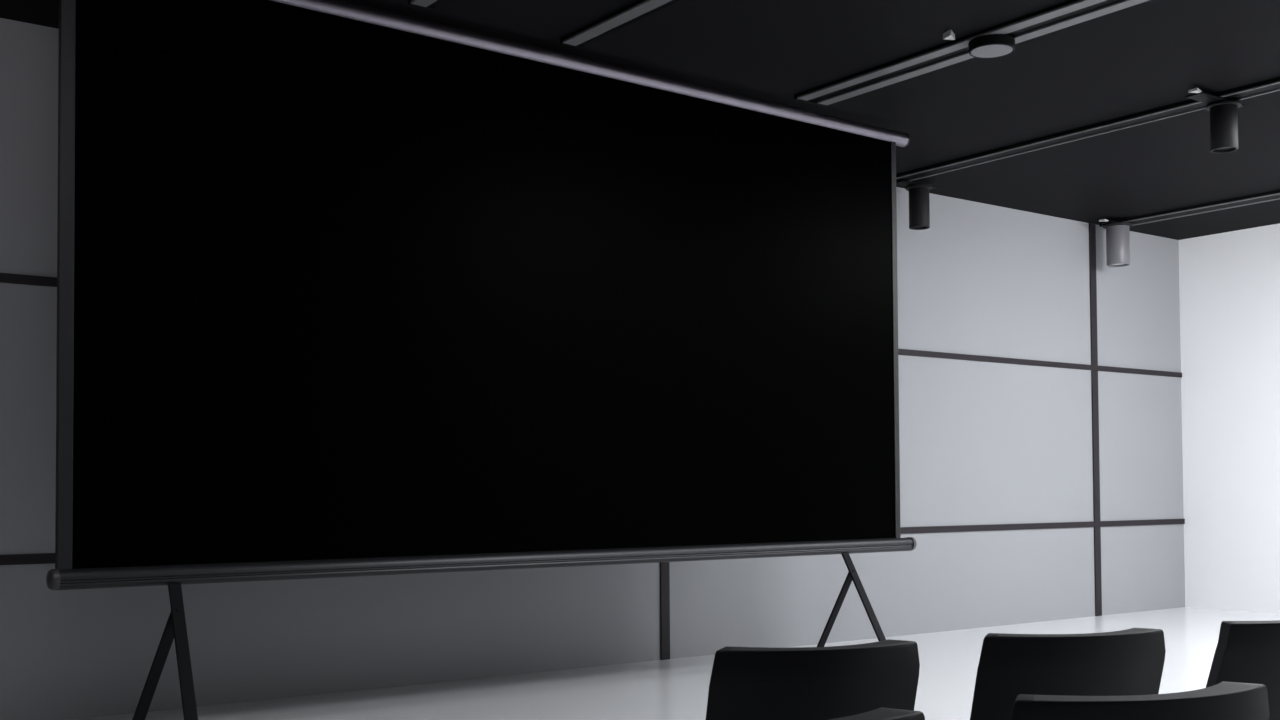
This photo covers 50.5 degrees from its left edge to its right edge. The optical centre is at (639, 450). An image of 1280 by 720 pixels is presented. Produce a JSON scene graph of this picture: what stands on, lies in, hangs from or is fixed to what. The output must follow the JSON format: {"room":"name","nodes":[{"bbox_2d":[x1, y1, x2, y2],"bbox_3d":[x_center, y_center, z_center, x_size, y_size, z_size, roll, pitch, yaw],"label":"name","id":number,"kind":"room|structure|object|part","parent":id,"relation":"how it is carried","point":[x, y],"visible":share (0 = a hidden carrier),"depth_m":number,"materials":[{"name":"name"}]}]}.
{"room":"conference room","nodes":[
{"label":"conference room","id":0,"kind":"room"},
{"bbox_2d":[0,18,1184,719],"bbox_3d":[-0.689,-0.353,8.660,14.880,3.500,0.200,1,-2,-37],"label":"wall","id":1,"kind":"structure","parent":0,"point":[981,443],"depth_m":9.73,"materials":[{"name":"grey paint"}]},
{"bbox_2d":[0,273,1181,376],"bbox_3d":[-0.628,-0.812,8.589,14.480,0.046,0.012,1,-2,-37],"label":"trim","id":2,"kind":"structure","parent":1,"relation":"attached to","point":[4,277],"depth_m":11.19,"materials":[{"name":"black metal"}]},
{"bbox_2d":[0,519,1184,564],"bbox_3d":[-0.620,0.580,8.547,14.480,0.050,0.012,1,-2,-37],"label":"trim","id":3,"kind":"structure","parent":1,"relation":"attached to","point":[17,559],"depth_m":11.16,"materials":[{"name":"black metal"}]},
{"bbox_2d":[660,562,669,659],"bbox_3d":[0.159,-0.344,9.164,0.072,3.500,0.012,1,-2,-37],"label":"trim","id":4,"kind":"structure","parent":1,"relation":"attached to","point":[664,566],"depth_m":9.11,"materials":[{"name":"black metal"}]},
{"bbox_2d":[1089,223,1101,615],"bbox_3d":[4.057,-0.280,12.087,0.085,3.500,0.012,1,-2,-37],"label":"trim","id":5,"kind":"structure","parent":1,"relation":"attached to","point":[1092,227],"depth_m":12.08,"materials":[{"name":"black metal"}]},
{"bbox_2d":[0,0,1279,239],"bbox_3d":[2.428,-2.349,4.548,14.880,0.200,10.627,1,-2,-37],"label":"ceiling","id":6,"kind":"structure","parent":0,"point":[1147,55],"depth_m":7.72,"materials":[{"name":"black paint"}]},
{"bbox_2d":[408,0,445,10],"bbox_3d":[0.986,-2.245,3.827,0.139,0.032,6.810,1,-2,-37],"label":"ceiling track","id":7,"kind":"object","parent":6,"relation":"attached to","point":[425,4],"visible":1,"depth_m":6.50,"materials":[{"name":"black metal"}]},
{"bbox_2d":[560,0,679,48],"bbox_3d":[1.694,-2.233,4.390,0.139,0.032,6.860,1,-2,-37],"label":"ceiling track","id":8,"kind":"object","parent":6,"relation":"attached to","point":[639,9],"visible":1,"depth_m":6.78,"materials":[{"name":"black metal"}]},
{"bbox_2d":[794,0,1148,106],"bbox_3d":[3.088,-2.209,5.447,0.254,0.032,6.880,1,-2,-37],"label":"ceiling track","id":9,"kind":"object","parent":6,"relation":"attached to","point":[1071,12],"visible":1,"depth_m":7.27,"materials":[{"name":"black metal"}]},
{"bbox_2d":[943,29,1014,57],"bbox_3d":[1.781,-2.126,7.054,0.368,0.084,0.248,1,-2,-37],"label":"spotlight","id":10,"kind":"object","parent":9,"relation":"attached to","point":[991,45],"visible":1,"depth_m":7.03,"materials":[{"name":"black metal"}]},
{"bbox_2d":[896,77,1279,181],"bbox_3d":[4.293,-2.165,7.157,0.159,0.034,8.170,1,-2,-37],"label":"ceiling track","id":11,"kind":"object","parent":6,"relation":"attached to","point":[1270,85],"visible":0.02,"depth_m":8.91,"materials":[{"name":"black metal"}]},
{"bbox_2d":[896,180,936,229],"bbox_3d":[2.105,-1.869,10.376,0.390,0.330,0.203,1,-2,-37],"label":"spotlight","id":12,"kind":"object","parent":11,"relation":"hanging from","point":[919,204],"visible":0.98,"depth_m":10.34,"materials":[{"name":"black metal"}]},
{"bbox_3d":[2.104,-2.029,10.381,0.390,0.010,0.110,1,-2,-37],"label":"mounting plate","id":13,"kind":"part","parent":12,"relation":"part of","materials":[{"name":"black metal"}]},
{"bbox_2d":[1185,88,1244,152],"bbox_3d":[3.446,-1.970,8.153,0.535,0.300,0.203,1,-2,-37],"label":"spotlight","id":14,"kind":"object","parent":11,"relation":"hanging from","point":[1223,112],"visible":1,"depth_m":8.15,"materials":[{"name":"black metal"}]},
{"bbox_3d":[3.469,-2.104,8.175,0.475,0.010,0.110,1,-2,-37],"label":"mounting plate","id":15,"kind":"part","parent":14,"relation":"part of","materials":[{"name":"black metal"}]},
{"bbox_2d":[1099,190,1279,226],"bbox_3d":[6.637,-2.127,8.915,0.204,0.034,8.170,1,-2,-37],"label":"ceiling track","id":16,"kind":"object","parent":6,"relation":"attached to","point":[1272,195],"visible":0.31,"depth_m":11.39,"materials":[{"name":"black metal"}]},
{"bbox_2d":[1099,219,1132,266],"bbox_3d":[4.181,-1.821,11.933,0.380,0.380,0.255,1,-2,-37],"label":"spotlight","id":17,"kind":"object","parent":16,"relation":"hanging from","point":[1117,233],"visible":1,"depth_m":11.87,"materials":[{"name":"black metal"}]},
{"bbox_3d":[4.204,-1.995,11.956,0.320,0.010,0.110,1,-2,-37],"label":"mounting plate","id":18,"kind":"part","parent":17,"relation":"part of","materials":[{"name":"black metal"}]},
{"bbox_2d":[70,607,1279,719],"bbox_3d":[2.451,1.350,4.436,14.880,0.200,10.627,1,-2,-37],"label":"floor","id":19,"kind":"structure","parent":0,"point":[677,688],"depth_m":7.78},
{"bbox_2d":[46,0,916,719],"bbox_3d":[-0.239,-0.392,6.989,5.218,3.471,0.760,1,-2,-37],"label":"projection screen","id":20,"kind":"object","parent":19,"relation":"on","point":[344,289],"visible":0.92,"depth_m":6.66,"materials":[{"name":"black fabric"}]},
{"bbox_3d":[-2.385,-0.784,5.633,0.059,2.600,0.036,1,-2,-37],"label":"frame","id":21,"kind":"part","parent":20,"relation":"part of","materials":[{"name":"black metal"}]},
{"bbox_3d":[-2.095,0.997,5.821,0.310,0.643,0.049,-1,-2,23],"label":"leg","id":22,"kind":"part","parent":20,"relation":"part of","materials":[{"name":"black metal"}]},
{"bbox_3d":[-1.880,0.929,5.611,0.054,0.761,0.539,1,-2,-29],"label":"leg","id":23,"kind":"part","parent":20,"relation":"part of","materials":[{"name":"black metal"}]},
{"bbox_3d":[1.161,1.050,8.262,0.310,0.643,0.049,-1,-2,23],"label":"leg","id":24,"kind":"part","parent":20,"relation":"part of","materials":[{"name":"black metal"}]},
{"bbox_3d":[1.376,0.982,8.053,0.054,0.761,0.539,1,-2,-29],"label":"leg","id":25,"kind":"part","parent":20,"relation":"part of","materials":[{"name":"black metal"}]},
{"bbox_3d":[1.615,-0.719,8.633,0.044,2.600,0.036,1,-2,-37],"label":"frame","id":26,"kind":"part","parent":20,"relation":"part of","materials":[{"name":"black metal"}]},
{"bbox_2d":[706,639,919,719],"bbox_3d":[0.307,0.806,2.878,0.462,0.820,0.510,0,-2,-18],"label":"chair","id":27,"kind":"object","parent":19,"relation":"on","point":[832,682],"visible":0.98,"depth_m":2.66,"materials":[{"name":"black plastic"}]},
{"bbox_2d":[828,707,924,719],"bbox_3d":[0.132,0.780,1.991,0.469,0.820,0.510,0,-2,-19],"label":"chair","id":28,"kind":"object","parent":19,"relation":"on","point":[881,713],"visible":1,"depth_m":1.88,"materials":[{"name":"black metal"}]},
{"bbox_2d":[970,628,1165,719],"bbox_3d":[0.896,0.809,3.093,0.462,0.820,0.510,0,-2,-16],"label":"chair","id":29,"kind":"object","parent":19,"relation":"on","point":[1130,661],"visible":0.91,"depth_m":2.87,"materials":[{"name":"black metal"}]},
{"bbox_2d":[1011,681,1268,719],"bbox_3d":[0.716,0.784,2.229,0.485,0.820,0.510,0,-2,-19],"label":"chair","id":30,"kind":"object","parent":19,"relation":"on","point":[1224,700],"visible":1,"depth_m":2.00,"materials":[{"name":"black metal"}]},
{"bbox_2d":[1206,620,1279,719],"bbox_3d":[1.450,0.813,3.360,0.469,0.820,0.510,1,-2,-32],"label":"chair","id":31,"kind":"object","parent":19,"relation":"on","point":[1246,651],"visible":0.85,"depth_m":3.11,"materials":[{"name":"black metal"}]},
{"bbox_2d":[1178,223,1279,613],"bbox_3d":[8.311,-0.404,8.896,0.200,3.500,10.627,1,-2,-37],"label":"wall","id":32,"kind":"structure","parent":0,"point":[1229,282],"depth_m":12.52,"materials":[{"name":"white paint"}]}
]}

